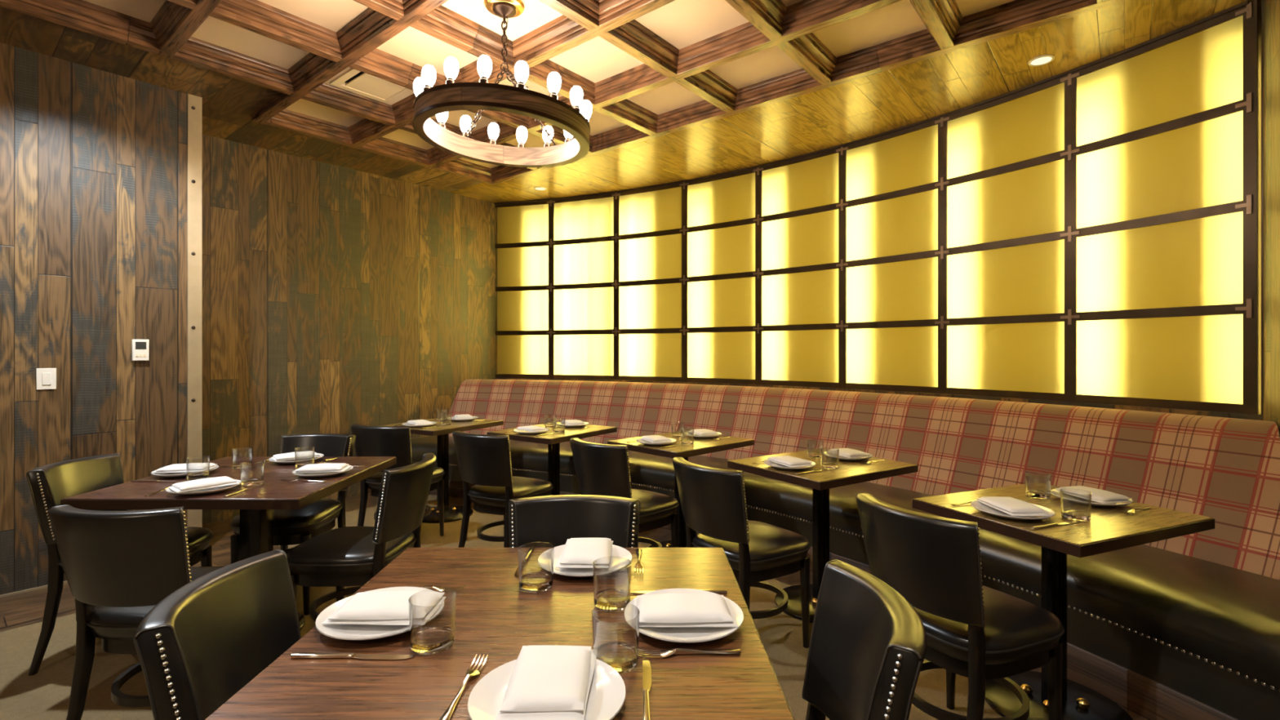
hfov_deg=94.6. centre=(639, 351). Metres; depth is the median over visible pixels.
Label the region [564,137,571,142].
bulb socket
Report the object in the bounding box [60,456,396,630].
dining table
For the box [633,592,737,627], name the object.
napkin
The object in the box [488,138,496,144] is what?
bulb socket
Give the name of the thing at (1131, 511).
fork
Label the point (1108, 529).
cafe table
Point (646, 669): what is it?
knife
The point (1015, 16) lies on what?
ceiling beam
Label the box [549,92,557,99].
bulb socket
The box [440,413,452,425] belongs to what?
tumbler
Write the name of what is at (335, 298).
wall
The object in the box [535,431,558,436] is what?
knife
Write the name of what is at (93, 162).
wall
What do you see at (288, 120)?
ceiling beam
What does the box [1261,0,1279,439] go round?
wall
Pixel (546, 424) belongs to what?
tumbler
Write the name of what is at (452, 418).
plate
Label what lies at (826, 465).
tumbler
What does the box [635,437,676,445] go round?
plate
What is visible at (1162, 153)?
window
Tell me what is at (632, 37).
ceiling beam
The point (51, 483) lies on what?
dining chair
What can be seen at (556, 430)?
tumbler
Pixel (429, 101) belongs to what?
ring chandelier
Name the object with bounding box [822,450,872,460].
plate
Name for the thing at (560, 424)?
plate
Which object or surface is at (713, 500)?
dining chair
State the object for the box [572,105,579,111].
bulb socket
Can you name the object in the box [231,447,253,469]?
tumbler
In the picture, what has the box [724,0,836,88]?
ceiling beam
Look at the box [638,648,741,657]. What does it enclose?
fork
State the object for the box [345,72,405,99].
diffuser
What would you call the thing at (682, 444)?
knife
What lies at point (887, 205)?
window
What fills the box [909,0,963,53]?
ceiling beam
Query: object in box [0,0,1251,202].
ceiling
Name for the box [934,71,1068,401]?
window
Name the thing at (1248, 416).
wall
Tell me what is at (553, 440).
cafe table
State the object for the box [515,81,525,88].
bulb socket
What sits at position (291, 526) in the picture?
dining chair
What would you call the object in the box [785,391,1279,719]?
banquette
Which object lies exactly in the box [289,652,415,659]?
knife
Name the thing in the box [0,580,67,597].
baseboard
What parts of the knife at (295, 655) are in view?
handle, blade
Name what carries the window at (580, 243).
in the wall at (1248, 416)
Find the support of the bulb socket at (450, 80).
attached to the ring chandelier at (429, 101)
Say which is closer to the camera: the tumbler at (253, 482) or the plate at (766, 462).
the tumbler at (253, 482)
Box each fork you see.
[144,486,168,496]
[279,479,326,481]
[315,457,338,463]
[382,585,465,591]
[439,653,488,719]
[634,548,643,573]
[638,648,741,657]
[860,459,884,464]
[950,499,976,505]
[1120,506,1151,514]
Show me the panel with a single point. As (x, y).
(682, 24)
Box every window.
[493,198,550,378]
[546,191,615,379]
[611,180,683,382]
[679,165,757,384]
[753,144,841,388]
[835,115,942,393]
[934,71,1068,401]
[1060,0,1263,415]
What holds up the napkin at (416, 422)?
on the plate at (433, 423)
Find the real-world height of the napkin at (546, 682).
0.025 m
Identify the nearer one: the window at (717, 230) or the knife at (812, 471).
the knife at (812, 471)
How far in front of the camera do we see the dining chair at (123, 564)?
1.81 m
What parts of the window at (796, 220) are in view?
pane, pane, pane, pane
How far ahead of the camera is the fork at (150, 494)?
2.40 m
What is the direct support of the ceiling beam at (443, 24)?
attached to the panel
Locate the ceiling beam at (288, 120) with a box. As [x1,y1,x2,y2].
[252,109,492,182]
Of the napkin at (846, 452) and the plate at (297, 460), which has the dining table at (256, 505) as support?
the plate at (297, 460)
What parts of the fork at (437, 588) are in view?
handle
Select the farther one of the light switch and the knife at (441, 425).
the knife at (441, 425)
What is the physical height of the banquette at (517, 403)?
1.030 m
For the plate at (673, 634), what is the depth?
1.21 m
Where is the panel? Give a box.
[83,0,1015,168]
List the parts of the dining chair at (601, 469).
backrest, nailhead trim, seat, seat frame, leg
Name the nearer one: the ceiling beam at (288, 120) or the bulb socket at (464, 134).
the bulb socket at (464, 134)
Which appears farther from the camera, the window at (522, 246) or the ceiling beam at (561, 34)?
the window at (522, 246)
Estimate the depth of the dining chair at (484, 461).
3.49 m
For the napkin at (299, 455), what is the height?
0.025 m
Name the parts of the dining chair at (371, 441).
leg, backrest, seat, seat frame, leg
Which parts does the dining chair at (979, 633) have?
backrest, leg, leg, nailhead trim, seat frame, seat, leg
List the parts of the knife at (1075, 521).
handle, blade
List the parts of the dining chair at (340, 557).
leg, seat frame, leg, seat, leg, nailhead trim, backrest, leg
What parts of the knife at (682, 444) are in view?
handle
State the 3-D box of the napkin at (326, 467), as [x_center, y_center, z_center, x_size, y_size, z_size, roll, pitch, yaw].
[-1.495,0.546,2.790,0.214,0.025,0.140,0,0,-10]
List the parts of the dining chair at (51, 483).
nailhead trim, leg, backrest, seat, seat frame, leg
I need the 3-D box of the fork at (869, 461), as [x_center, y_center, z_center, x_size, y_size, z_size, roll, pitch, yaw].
[1.211,0.572,3.073,0.200,0.011,0.025,0,0,-38]
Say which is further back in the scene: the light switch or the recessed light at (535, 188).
the recessed light at (535, 188)
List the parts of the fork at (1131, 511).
handle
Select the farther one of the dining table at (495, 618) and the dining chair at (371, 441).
the dining chair at (371, 441)
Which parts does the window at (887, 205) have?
pane, pane, pane, pane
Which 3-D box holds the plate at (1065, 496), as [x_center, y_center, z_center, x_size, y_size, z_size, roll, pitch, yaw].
[1.738,0.569,2.280,0.254,0.022,0.254,0,0,-23]
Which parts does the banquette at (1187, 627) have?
seat, nailhead trim, backrest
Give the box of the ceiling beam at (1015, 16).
[488,0,1115,184]
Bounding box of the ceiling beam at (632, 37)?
[539,0,737,115]
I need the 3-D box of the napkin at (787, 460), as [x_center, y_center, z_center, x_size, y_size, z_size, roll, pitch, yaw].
[0.753,0.546,2.961,0.140,0.025,0.214,0,0,-20]
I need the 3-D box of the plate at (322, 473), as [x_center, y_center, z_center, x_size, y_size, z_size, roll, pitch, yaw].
[-1.495,0.569,2.790,0.254,0.022,0.254,0,0,0]
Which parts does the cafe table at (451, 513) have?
plate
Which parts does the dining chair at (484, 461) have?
leg, backrest, seat frame, leg, leg, seat, nailhead trim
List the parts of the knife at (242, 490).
handle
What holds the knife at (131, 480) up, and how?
on the dining table at (256, 505)
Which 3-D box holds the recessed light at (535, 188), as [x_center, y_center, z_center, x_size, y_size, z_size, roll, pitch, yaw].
[-1.020,-1.666,6.050,0.128,0.006,0.128,0,0,0]
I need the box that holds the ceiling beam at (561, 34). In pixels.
[348,0,675,148]
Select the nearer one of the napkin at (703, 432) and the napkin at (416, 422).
the napkin at (703, 432)
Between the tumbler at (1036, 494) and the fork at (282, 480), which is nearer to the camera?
the tumbler at (1036, 494)
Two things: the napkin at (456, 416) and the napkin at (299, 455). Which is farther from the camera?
the napkin at (456, 416)
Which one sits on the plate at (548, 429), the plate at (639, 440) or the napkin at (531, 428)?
the napkin at (531, 428)
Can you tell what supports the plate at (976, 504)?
on the cafe table at (1108, 529)
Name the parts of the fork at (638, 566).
handle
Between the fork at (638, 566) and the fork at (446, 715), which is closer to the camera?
the fork at (446, 715)
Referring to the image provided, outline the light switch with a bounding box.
[35,368,56,390]
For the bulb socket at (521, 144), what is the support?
attached to the ring chandelier at (429, 101)
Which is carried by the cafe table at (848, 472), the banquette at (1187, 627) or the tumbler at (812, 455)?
the tumbler at (812, 455)
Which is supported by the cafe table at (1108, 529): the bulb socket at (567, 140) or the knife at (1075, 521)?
the knife at (1075, 521)
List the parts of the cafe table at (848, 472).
plate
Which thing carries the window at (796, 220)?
in the wall at (1248, 416)
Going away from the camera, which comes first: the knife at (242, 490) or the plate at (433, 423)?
the knife at (242, 490)
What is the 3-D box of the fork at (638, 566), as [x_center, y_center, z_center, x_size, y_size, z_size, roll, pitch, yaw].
[-0.003,0.572,1.618,0.025,0.011,0.200,0,0,0]
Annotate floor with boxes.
[0,493,1148,719]
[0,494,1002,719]
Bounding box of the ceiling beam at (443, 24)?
[353,0,657,137]
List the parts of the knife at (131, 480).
handle, blade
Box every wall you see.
[0,42,186,595]
[202,133,497,524]
[493,377,1263,420]
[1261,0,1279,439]
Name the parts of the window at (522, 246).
pane, pane, pane, pane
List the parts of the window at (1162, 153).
pane, pane, pane, pane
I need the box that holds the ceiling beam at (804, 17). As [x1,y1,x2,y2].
[425,0,902,168]
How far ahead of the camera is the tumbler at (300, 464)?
2.95 m
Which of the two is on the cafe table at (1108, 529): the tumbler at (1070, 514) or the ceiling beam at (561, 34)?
the tumbler at (1070, 514)
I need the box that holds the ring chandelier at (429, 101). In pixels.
[412,0,591,167]
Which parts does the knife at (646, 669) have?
handle, blade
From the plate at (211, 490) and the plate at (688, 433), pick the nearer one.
the plate at (211, 490)
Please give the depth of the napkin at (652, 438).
3.65 m
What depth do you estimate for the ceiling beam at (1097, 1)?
2.75 m
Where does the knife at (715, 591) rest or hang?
on the dining table at (495, 618)
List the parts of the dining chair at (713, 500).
leg, backrest, leg, nailhead trim, seat, seat frame, leg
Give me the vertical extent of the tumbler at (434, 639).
0.096 m
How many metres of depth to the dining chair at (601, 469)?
3.15 m
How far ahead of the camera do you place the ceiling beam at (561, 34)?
3.22 m
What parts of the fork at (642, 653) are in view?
handle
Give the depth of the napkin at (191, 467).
2.75 m
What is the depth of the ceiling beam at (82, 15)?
3.34 m
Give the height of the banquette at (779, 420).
1.030 m
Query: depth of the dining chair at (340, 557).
2.45 m
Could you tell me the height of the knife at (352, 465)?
0.007 m
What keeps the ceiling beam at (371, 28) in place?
attached to the panel
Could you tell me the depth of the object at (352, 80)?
3.82 m
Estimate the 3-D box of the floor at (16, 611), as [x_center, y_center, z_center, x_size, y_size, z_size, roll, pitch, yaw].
[-1.045,1.390,2.668,6.400,0.120,8.400,0,0,39]
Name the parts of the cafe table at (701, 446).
plate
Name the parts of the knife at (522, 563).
blade, handle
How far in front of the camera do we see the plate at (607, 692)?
0.97 m
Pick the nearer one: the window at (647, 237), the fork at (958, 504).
the fork at (958, 504)
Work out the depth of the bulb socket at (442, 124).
3.10 m
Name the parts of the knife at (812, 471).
handle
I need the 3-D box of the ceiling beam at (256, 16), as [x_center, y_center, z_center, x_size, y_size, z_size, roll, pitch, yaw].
[-2.302,-1.687,2.565,0.169,0.114,6.080,0,0,39]
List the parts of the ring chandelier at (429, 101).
bulb, bulb, bulb, bulb, bulb, bulb, chain, bulb, chain, cord, chain, bulb, bulb, chain, bulb, bulb, bulb, bulb, bulb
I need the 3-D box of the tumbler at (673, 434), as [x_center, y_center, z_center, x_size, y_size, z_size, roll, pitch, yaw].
[0.259,0.532,4.027,0.089,0.096,0.089,0,0,0]
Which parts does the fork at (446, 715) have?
handle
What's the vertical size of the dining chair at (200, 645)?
0.840 m
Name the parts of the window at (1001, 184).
pane, pane, pane, pane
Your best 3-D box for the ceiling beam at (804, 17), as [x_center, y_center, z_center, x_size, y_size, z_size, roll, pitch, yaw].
[-0.045,-1.686,3.737,4.744,0.114,0.169,0,0,39]
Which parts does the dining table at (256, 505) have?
plate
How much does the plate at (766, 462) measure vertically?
0.022 m
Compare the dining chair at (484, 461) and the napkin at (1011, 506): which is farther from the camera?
the dining chair at (484, 461)
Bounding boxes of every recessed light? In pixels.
[533,186,546,190]
[1027,54,1054,66]
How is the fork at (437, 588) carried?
on the dining table at (495, 618)
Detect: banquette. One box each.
[369,378,643,497]
[627,382,863,533]
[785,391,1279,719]
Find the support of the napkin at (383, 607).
on the plate at (341, 632)
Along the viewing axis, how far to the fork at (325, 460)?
3.08 m
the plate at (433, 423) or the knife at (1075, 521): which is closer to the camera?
the knife at (1075, 521)
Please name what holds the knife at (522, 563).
on the dining table at (495, 618)
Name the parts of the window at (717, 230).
pane, pane, pane, pane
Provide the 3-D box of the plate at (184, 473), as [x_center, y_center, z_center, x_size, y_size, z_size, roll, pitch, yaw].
[-2.145,0.569,2.790,0.254,0.022,0.254,0,0,0]
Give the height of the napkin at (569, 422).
0.025 m
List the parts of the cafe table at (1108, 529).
plate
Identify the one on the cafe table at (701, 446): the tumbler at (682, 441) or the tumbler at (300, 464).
the tumbler at (682, 441)
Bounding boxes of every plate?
[151,464,218,476]
[165,479,241,494]
[268,453,324,463]
[292,465,353,476]
[315,586,444,640]
[401,421,436,426]
[447,416,478,421]
[467,658,626,719]
[513,427,549,434]
[537,544,631,577]
[555,422,589,426]
[624,588,743,643]
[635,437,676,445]
[684,431,721,438]
[764,458,815,469]
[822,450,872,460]
[970,499,1054,519]
[1050,488,1133,506]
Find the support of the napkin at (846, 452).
on the plate at (826, 453)
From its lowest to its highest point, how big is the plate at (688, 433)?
0.022 m
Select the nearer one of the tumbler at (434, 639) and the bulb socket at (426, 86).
the tumbler at (434, 639)
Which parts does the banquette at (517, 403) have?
seat, nailhead trim, backrest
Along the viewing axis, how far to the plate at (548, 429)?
4.13 m
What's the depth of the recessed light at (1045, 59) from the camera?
3.38 m
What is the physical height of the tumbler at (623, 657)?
0.096 m
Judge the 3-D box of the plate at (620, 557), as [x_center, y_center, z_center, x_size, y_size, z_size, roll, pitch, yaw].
[-0.148,0.569,1.598,0.254,0.022,0.254,0,0,0]
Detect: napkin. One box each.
[152,462,217,472]
[168,475,239,492]
[271,450,321,461]
[294,462,351,472]
[321,590,446,625]
[406,419,432,425]
[453,413,472,419]
[494,644,597,719]
[515,425,546,431]
[555,537,613,568]
[561,419,586,425]
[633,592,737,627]
[640,435,672,443]
[688,428,719,435]
[767,455,813,467]
[827,448,871,457]
[977,496,1052,515]
[1052,485,1132,503]
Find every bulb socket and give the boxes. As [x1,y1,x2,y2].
[422,84,431,91]
[438,121,445,128]
[445,77,455,84]
[461,131,468,137]
[479,75,488,83]
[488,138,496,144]
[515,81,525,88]
[517,142,524,147]
[543,142,551,146]
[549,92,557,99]
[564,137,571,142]
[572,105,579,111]
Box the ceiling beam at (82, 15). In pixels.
[0,0,537,169]
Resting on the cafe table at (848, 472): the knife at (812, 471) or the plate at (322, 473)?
the knife at (812, 471)
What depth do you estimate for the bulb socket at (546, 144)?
3.32 m
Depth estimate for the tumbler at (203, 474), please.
2.68 m
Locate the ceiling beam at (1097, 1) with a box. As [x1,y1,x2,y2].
[1096,0,1112,9]
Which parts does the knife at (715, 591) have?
blade, handle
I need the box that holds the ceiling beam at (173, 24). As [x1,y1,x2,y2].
[150,0,222,58]
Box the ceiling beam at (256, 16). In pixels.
[167,0,595,155]
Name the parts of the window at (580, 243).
pane, pane, pane, pane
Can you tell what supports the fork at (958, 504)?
on the cafe table at (1108, 529)
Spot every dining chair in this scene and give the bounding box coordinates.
[26,453,213,675]
[47,504,223,719]
[133,549,301,719]
[229,433,355,615]
[286,453,436,621]
[350,424,444,535]
[452,431,553,547]
[508,494,640,547]
[569,437,679,547]
[672,457,810,648]
[801,559,927,719]
[855,493,1064,719]
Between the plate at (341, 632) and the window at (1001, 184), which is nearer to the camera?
the plate at (341, 632)
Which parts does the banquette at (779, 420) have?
nailhead trim, seat, backrest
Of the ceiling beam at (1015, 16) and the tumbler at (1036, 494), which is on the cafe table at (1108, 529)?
the tumbler at (1036, 494)
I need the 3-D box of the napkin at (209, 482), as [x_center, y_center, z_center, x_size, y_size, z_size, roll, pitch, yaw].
[-1.810,0.546,2.455,0.140,0.025,0.214,0,0,40]
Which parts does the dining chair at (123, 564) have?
leg, seat frame, backrest, seat, nailhead trim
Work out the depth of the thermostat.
3.63 m
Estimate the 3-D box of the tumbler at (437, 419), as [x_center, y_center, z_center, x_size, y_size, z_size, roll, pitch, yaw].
[-1.656,0.532,4.930,0.089,0.096,0.089,0,0,0]
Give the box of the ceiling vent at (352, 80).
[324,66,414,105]
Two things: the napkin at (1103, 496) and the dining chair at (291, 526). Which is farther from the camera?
the dining chair at (291, 526)
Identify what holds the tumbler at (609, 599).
on the dining table at (495, 618)
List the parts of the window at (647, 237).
pane, pane, pane, pane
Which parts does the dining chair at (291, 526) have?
leg, leg, seat, seat frame, leg, backrest, leg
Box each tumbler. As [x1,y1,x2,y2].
[186,455,209,479]
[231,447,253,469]
[240,461,264,487]
[294,446,315,468]
[408,591,456,654]
[435,408,447,421]
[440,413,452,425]
[517,542,554,592]
[544,413,556,426]
[552,418,565,432]
[591,608,639,673]
[592,560,631,611]
[671,421,684,437]
[680,427,693,444]
[806,438,823,457]
[820,447,839,469]
[1024,471,1051,499]
[1060,488,1092,521]
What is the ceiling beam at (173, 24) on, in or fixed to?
attached to the panel
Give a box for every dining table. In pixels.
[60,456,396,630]
[204,547,795,719]
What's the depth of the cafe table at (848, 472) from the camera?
3.04 m
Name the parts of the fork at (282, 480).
handle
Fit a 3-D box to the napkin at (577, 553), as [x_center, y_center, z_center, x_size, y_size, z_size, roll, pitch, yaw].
[-0.148,0.546,1.628,0.140,0.025,0.214,0,0,0]
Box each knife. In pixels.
[130,480,184,481]
[223,484,261,497]
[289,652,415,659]
[351,465,364,466]
[420,425,444,429]
[514,545,534,577]
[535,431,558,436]
[630,589,727,593]
[642,657,651,719]
[659,444,686,448]
[795,468,829,475]
[1031,520,1077,529]
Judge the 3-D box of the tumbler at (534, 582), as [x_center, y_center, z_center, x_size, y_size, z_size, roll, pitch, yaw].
[-0.256,0.532,1.456,0.089,0.096,0.089,0,0,0]
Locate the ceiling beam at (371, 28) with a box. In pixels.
[250,0,448,124]
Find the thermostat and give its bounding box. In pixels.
[131,339,149,360]
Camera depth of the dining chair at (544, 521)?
1.92 m
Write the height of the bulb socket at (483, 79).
0.034 m
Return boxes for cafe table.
[378,416,503,523]
[486,422,617,495]
[607,430,754,547]
[727,448,918,622]
[912,482,1214,719]
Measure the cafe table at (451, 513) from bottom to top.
0.744 m

